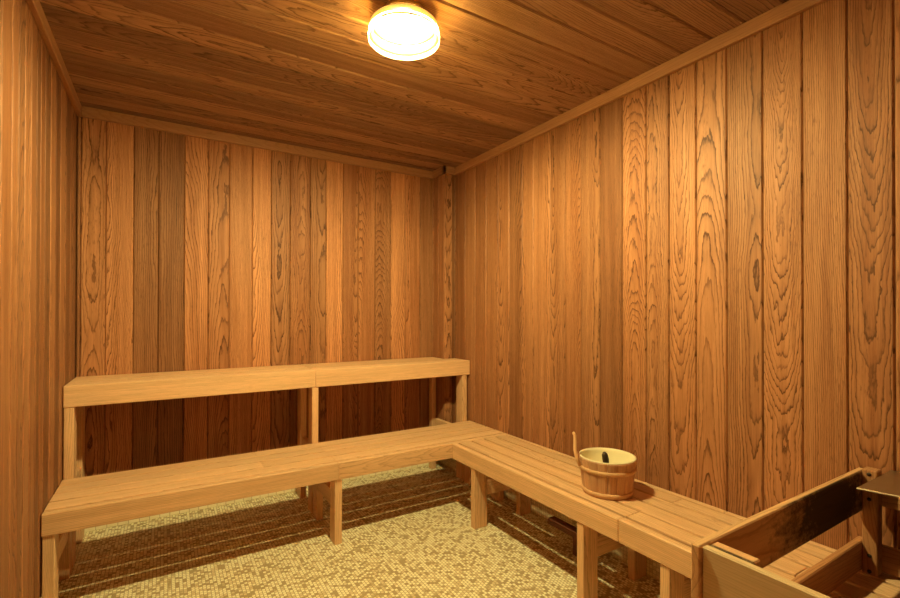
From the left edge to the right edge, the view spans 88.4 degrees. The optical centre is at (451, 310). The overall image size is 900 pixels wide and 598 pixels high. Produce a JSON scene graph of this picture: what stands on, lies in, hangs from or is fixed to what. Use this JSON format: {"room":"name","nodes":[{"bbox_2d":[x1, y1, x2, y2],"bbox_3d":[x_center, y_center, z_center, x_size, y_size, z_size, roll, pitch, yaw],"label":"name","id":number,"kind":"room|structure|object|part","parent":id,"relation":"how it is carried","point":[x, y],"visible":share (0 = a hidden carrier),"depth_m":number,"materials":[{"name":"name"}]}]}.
{"room":"sauna","nodes":[
{"label":"sauna","id":0,"kind":"room"},
{"bbox_2d":[0,0,76,597],"bbox_3d":[-1.150,-0.009,0.993,0.070,2.325,3.700,0,0,-32],"label":"wall","id":1,"kind":"structure","parent":0,"point":[38,118],"depth_m":1.71,"materials":[{"name":"brown wood"}]},
{"bbox_2d":[26,0,81,116],"bbox_3d":[-1.108,-1.122,1.022,0.023,0.059,3.697,0,0,-32],"label":"trim","id":2,"kind":"structure","parent":1,"relation":"attached to","point":[35,7],"depth_m":1.96,"materials":[{"name":"brown wood"}]},
{"bbox_2d":[76,116,433,476],"bbox_3d":[-1.097,0.004,3.241,2.390,2.325,0.070,0,0,-32],"label":"wall","id":3,"kind":"structure","parent":0,"point":[193,253],"depth_m":3.02,"materials":[{"name":"brown wood"}]},
{"bbox_2d":[82,106,432,178],"bbox_3d":[-1.104,-1.110,3.188,2.269,0.059,0.023,0,0,-32],"label":"trim","id":4,"kind":"structure","parent":3,"relation":"attached to","point":[87,112],"depth_m":3.01,"materials":[{"name":"brown wood"}]},
{"bbox_2d":[84,460,439,532],"bbox_3d":[-1.107,1.215,3.247,2.390,0.105,0.024,0,0,-32],"label":"baseboard","id":5,"kind":"structure","parent":3,"relation":"attached to","point":[424,464],"depth_m":3.00,"materials":[{"name":"tile"}]},
{"bbox_2d":[58,463,659,597],"bbox_3d":[-0.114,1.299,1.646,2.530,0.080,3.867,0,0,-32],"label":"floor","id":6,"kind":"structure","parent":0,"point":[408,533],"depth_m":2.42,"materials":[{"name":"tile"}]},
{"bbox_2d":[63,357,469,567],"bbox_3d":[-0.974,0.820,3.036,2.383,0.893,0.390,0,0,-32],"label":"bench","id":7,"kind":"object","parent":6,"relation":"on","point":[80,392],"visible":0.88,"depth_m":2.75,"materials":[{"name":"brown wood"}]},
{"bbox_3d":[-1.891,0.867,2.294,0.040,0.786,0.088,0,0,-32],"label":"leg","id":8,"kind":"part","parent":7,"relation":"part of","materials":[{"name":"brown wood"}]},
{"bbox_3d":[-2.043,0.869,2.539,0.040,0.786,0.093,0,0,-32],"label":"leg","id":9,"kind":"part","parent":7,"relation":"part of","materials":[{"name":"brown wood"}]},
{"bbox_3d":[-1.375,0.423,2.582,1.220,0.107,0.036,0,0,-32],"label":"rail","id":10,"kind":"part","parent":7,"relation":"part of","materials":[{"name":"brown wood"}]},
{"bbox_3d":[-0.985,0.384,3.057,2.383,0.022,0.347,0,0,-32],"label":"seat","id":11,"kind":"part","parent":7,"relation":"part of","materials":[{"name":"brown wood"}]},
{"bbox_3d":[-1.024,0.874,3.172,0.040,0.786,0.093,0,0,-32],"label":"leg","id":12,"kind":"part","parent":7,"relation":"part of","materials":[{"name":"brown wood"}]},
{"bbox_3d":[-0.872,0.873,2.926,0.040,0.786,0.088,0,0,-32],"label":"leg","id":13,"kind":"part","parent":7,"relation":"part of","materials":[{"name":"brown wood"}]},
{"bbox_3d":[-0.362,0.428,3.210,1.162,0.107,0.036,0,0,-32],"label":"rail","id":14,"kind":"part","parent":7,"relation":"part of","materials":[{"name":"brown wood"}]},
{"bbox_3d":[-0.150,0.878,3.739,0.040,0.786,0.050,0,0,-32],"label":"leg","id":15,"kind":"part","parent":7,"relation":"part of","materials":[{"name":"brown wood"}]},
{"bbox_3d":[0.078,0.877,3.517,0.040,0.786,0.088,0,0,-32],"label":"leg","id":16,"kind":"part","parent":7,"relation":"part of","materials":[{"name":"brown wood"}]},
{"bbox_2d":[41,421,506,597],"bbox_3d":[-0.750,1.044,2.673,2.383,0.440,0.458,0,0,-32],"label":"bench","id":17,"kind":"object","parent":6,"relation":"on","point":[80,503],"visible":0.94,"depth_m":2.35,"materials":[{"name":"brown wood"}]},
{"bbox_3d":[-1.651,1.083,1.905,0.040,0.350,0.088,0,0,-32],"label":"leg","id":18,"kind":"part","parent":17,"relation":"part of","materials":[{"name":"brown wood"}]},
{"bbox_3d":[-1.835,1.085,2.203,0.040,0.350,0.088,0,0,-32],"label":"leg","id":19,"kind":"part","parent":17,"relation":"part of","materials":[{"name":"brown wood"}]},
{"bbox_3d":[-1.133,0.866,2.188,1.220,0.090,0.036,0,0,-32],"label":"rail","id":20,"kind":"part","parent":17,"relation":"part of","materials":[{"name":"brown wood"}]},
{"bbox_3d":[-0.763,0.835,2.696,2.383,0.022,0.408,0,0,-32],"label":"seat","id":21,"kind":"part","parent":17,"relation":"part of","materials":[{"name":"brown wood"}]},
{"bbox_3d":[-0.817,1.090,2.835,0.040,0.350,0.088,0,0,-32],"label":"leg","id":22,"kind":"part","parent":17,"relation":"part of","materials":[{"name":"brown wood"}]},
{"bbox_3d":[-0.632,1.089,2.538,0.040,0.350,0.088,0,0,-32],"label":"leg","id":23,"kind":"part","parent":17,"relation":"part of","materials":[{"name":"brown wood"}]},
{"bbox_3d":[-0.120,0.871,2.817,1.162,0.090,0.036,0,0,-32],"label":"rail","id":24,"kind":"part","parent":17,"relation":"part of","materials":[{"name":"brown wood"}]},
{"bbox_3d":[0.128,1.095,3.422,0.040,0.350,0.088,0,0,-32],"label":"leg","id":25,"kind":"part","parent":17,"relation":"part of","materials":[{"name":"brown wood"}]},
{"bbox_3d":[0.313,1.094,3.124,0.040,0.350,0.088,0,0,-32],"label":"leg","id":26,"kind":"part","parent":17,"relation":"part of","materials":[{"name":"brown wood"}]},
{"bbox_2d":[547,516,576,555],"bbox_3d":[0.634,1.204,2.433,0.055,0.122,0.315,0,0,-32],"label":"support","id":27,"kind":"object","parent":6,"relation":"on","point":[565,527],"visible":0.35,"depth_m":2.45,"materials":[{"name":"brown wood"}]},
{"bbox_3d":[0.654,1.219,2.401,0.043,0.092,0.028,0,0,-32],"label":"leg","id":28,"kind":"part","parent":27,"relation":"part of","materials":[{"name":"brown wood"}]},
{"bbox_2d":[453,434,899,597],"bbox_3d":[0.722,1.044,2.138,0.444,0.440,1.999,0,0,-32],"label":"bench","id":29,"kind":"object","parent":6,"relation":"on","point":[658,524],"visible":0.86,"depth_m":1.99,"materials":[{"name":"brown wood"}]},
{"bbox_3d":[0.164,1.093,2.714,0.090,0.347,0.040,0,0,-32],"label":"leg","id":30,"kind":"part","parent":29,"relation":"part of","materials":[{"name":"brown wood"}]},
{"bbox_3d":[0.453,1.094,2.894,0.088,0.347,0.040,0,0,-32],"label":"leg","id":31,"kind":"part","parent":29,"relation":"part of","materials":[{"name":"brown wood"}]},
{"bbox_3d":[0.348,0.871,2.357,0.036,0.093,1.234,0,0,-32],"label":"rail","id":32,"kind":"part","parent":29,"relation":"part of","materials":[{"name":"brown wood"}]},
{"bbox_3d":[0.594,1.089,2.020,0.090,0.347,0.040,0,0,-32],"label":"leg","id":33,"kind":"part","parent":29,"relation":"part of","materials":[{"name":"brown wood"}]},
{"bbox_2d":[572,432,636,500],"bbox_3d":[0.710,0.691,2.109,0.258,0.265,0.255,0,0,-32],"label":"bucket","id":34,"kind":"object","parent":29,"relation":"on","point":[613,480],"visible":0.98,"depth_m":2.02,"materials":[{"name":"brown wood"}]},
{"bbox_3d":[0.572,0.632,2.114,0.027,0.148,0.051,0,0,-23],"label":"handle","id":35,"kind":"part","parent":34,"relation":"part of","materials":[{"name":"brown wood"}]},
{"bbox_2d":[602,452,608,462],"bbox_3d":[0.696,0.717,2.077,0.068,0.173,0.068,0,0,-32],"label":"ladle","id":36,"kind":"object","parent":34,"relation":"in","point":[605,458],"visible":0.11,"depth_m":2.06,"materials":[{"name":"black metal"}]},
{"bbox_3d":[0.884,1.091,2.200,0.088,0.347,0.040,0,0,-32],"label":"leg","id":37,"kind":"part","parent":29,"relation":"part of","materials":[{"name":"brown wood"}]},
{"bbox_3d":[0.875,0.867,1.507,0.036,0.093,0.764,0,0,-32],"label":"rail","id":38,"kind":"part","parent":29,"relation":"part of","materials":[{"name":"brown wood"}]},
{"bbox_3d":[0.804,1.088,1.683,0.090,0.347,0.040,0,0,-32],"label":"leg","id":39,"kind":"part","parent":29,"relation":"part of","materials":[{"name":"brown wood"}]},
{"bbox_2d":[691,467,899,597],"bbox_3d":[1.113,0.874,0.938,0.956,0.766,0.727,0,0,-32],"label":"guard","id":40,"kind":"object","parent":6,"relation":"on","point":[729,562],"visible":0.99,"depth_m":1.21,"materials":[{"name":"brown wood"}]},
{"bbox_3d":[0.589,0.881,0.964,0.038,0.752,0.088,0,0,-32],"label":"post","id":41,"kind":"part","parent":40,"relation":"part of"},
{"bbox_3d":[0.727,0.572,0.688,0.018,0.146,0.706,0,0,-32],"label":"rail","id":42,"kind":"part","parent":40,"relation":"part of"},
{"bbox_3d":[0.947,0.766,1.252,0.868,0.091,0.020,0,0,-32],"label":"rail","id":43,"kind":"part","parent":40,"relation":"part of","materials":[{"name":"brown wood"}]},
{"bbox_3d":[1.314,0.657,1.445,0.040,0.325,0.038,0,0,-32],"label":"post","id":44,"kind":"part","parent":40,"relation":"part of","materials":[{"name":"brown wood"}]},
{"bbox_3d":[1.511,0.772,1.185,0.020,0.081,0.727,0,0,-32],"label":"rail","id":45,"kind":"part","parent":40,"relation":"part of","materials":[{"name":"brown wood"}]},
{"bbox_3d":[1.511,0.563,1.187,0.020,0.092,0.727,0,0,-32],"label":"rail","id":46,"kind":"part","parent":40,"relation":"part of","materials":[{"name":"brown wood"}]},
{"bbox_2d":[856,470,899,497],"bbox_3d":[1.398,0.864,1.108,0.382,0.790,0.615,0,0,-32],"label":"heater","id":47,"kind":"object","parent":6,"relation":"on","point":[888,484],"visible":1,"depth_m":1.33,"materials":[{"name":"metal"}]},
{"bbox_2d":[39,0,788,170],"bbox_3d":[-0.102,-1.181,1.647,2.390,0.070,3.697,0,0,-32],"label":"ceiling","id":48,"kind":"structure","parent":0,"point":[301,73],"depth_m":2.12,"materials":[{"name":"brown wood"}]},
{"bbox_2d":[368,0,439,59],"bbox_3d":[-0.179,-1.085,1.768,0.270,0.121,0.270,0,0,-32],"label":"ceiling lamp","id":49,"kind":"object","parent":48,"relation":"attached to","point":[399,29],"visible":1,"depth_m":1.80,"materials":[{"name":"white glass"}]},
{"bbox_3d":[-0.179,-1.068,1.768,0.058,0.088,0.058,0,0,-32],"label":"bulb","id":50,"kind":"part","parent":49,"relation":"part of","materials":[{"name":"white glass"}]},
{"bbox_2d":[454,0,899,549],"bbox_3d":[0.941,0.002,2.290,0.070,2.325,3.700,0,0,-32],"label":"wall","id":51,"kind":"structure","parent":0,"point":[694,274],"depth_m":1.95,"materials":[{"name":"brown wood"}]},
{"bbox_2d":[433,174,454,459],"bbox_3d":[-0.058,0.019,3.738,0.099,2.305,0.181,0,0,-32],"label":"trim","id":52,"kind":"structure","parent":51,"relation":"attached to","point":[444,185],"depth_m":3.67,"materials":[{"name":"brown wood"}]},
{"bbox_2d":[433,165,455,178],"bbox_3d":[-0.054,-1.105,3.720,0.121,0.059,0.181,0,0,-32],"label":"trim","id":53,"kind":"structure","parent":51,"relation":"attached to","point":[444,169],"depth_m":3.65,"materials":[{"name":"brown wood"}]},
{"bbox_2d":[440,458,659,581],"bbox_3d":[0.904,1.212,2.283,0.028,0.105,3.736,0,0,-32],"label":"baseboard","id":54,"kind":"structure","parent":51,"relation":"attached to","point":[652,567],"depth_m":2.70,"materials":[{"name":"wood"}]},
{"bbox_2d":[455,0,827,174],"bbox_3d":[0.958,-1.112,2.185,0.023,0.059,3.494,0,0,-32],"label":"trim","id":55,"kind":"structure","parent":51,"relation":"attached to","point":[789,9],"depth_m":2.13,"materials":[{"name":"brown wood"}]}
]}

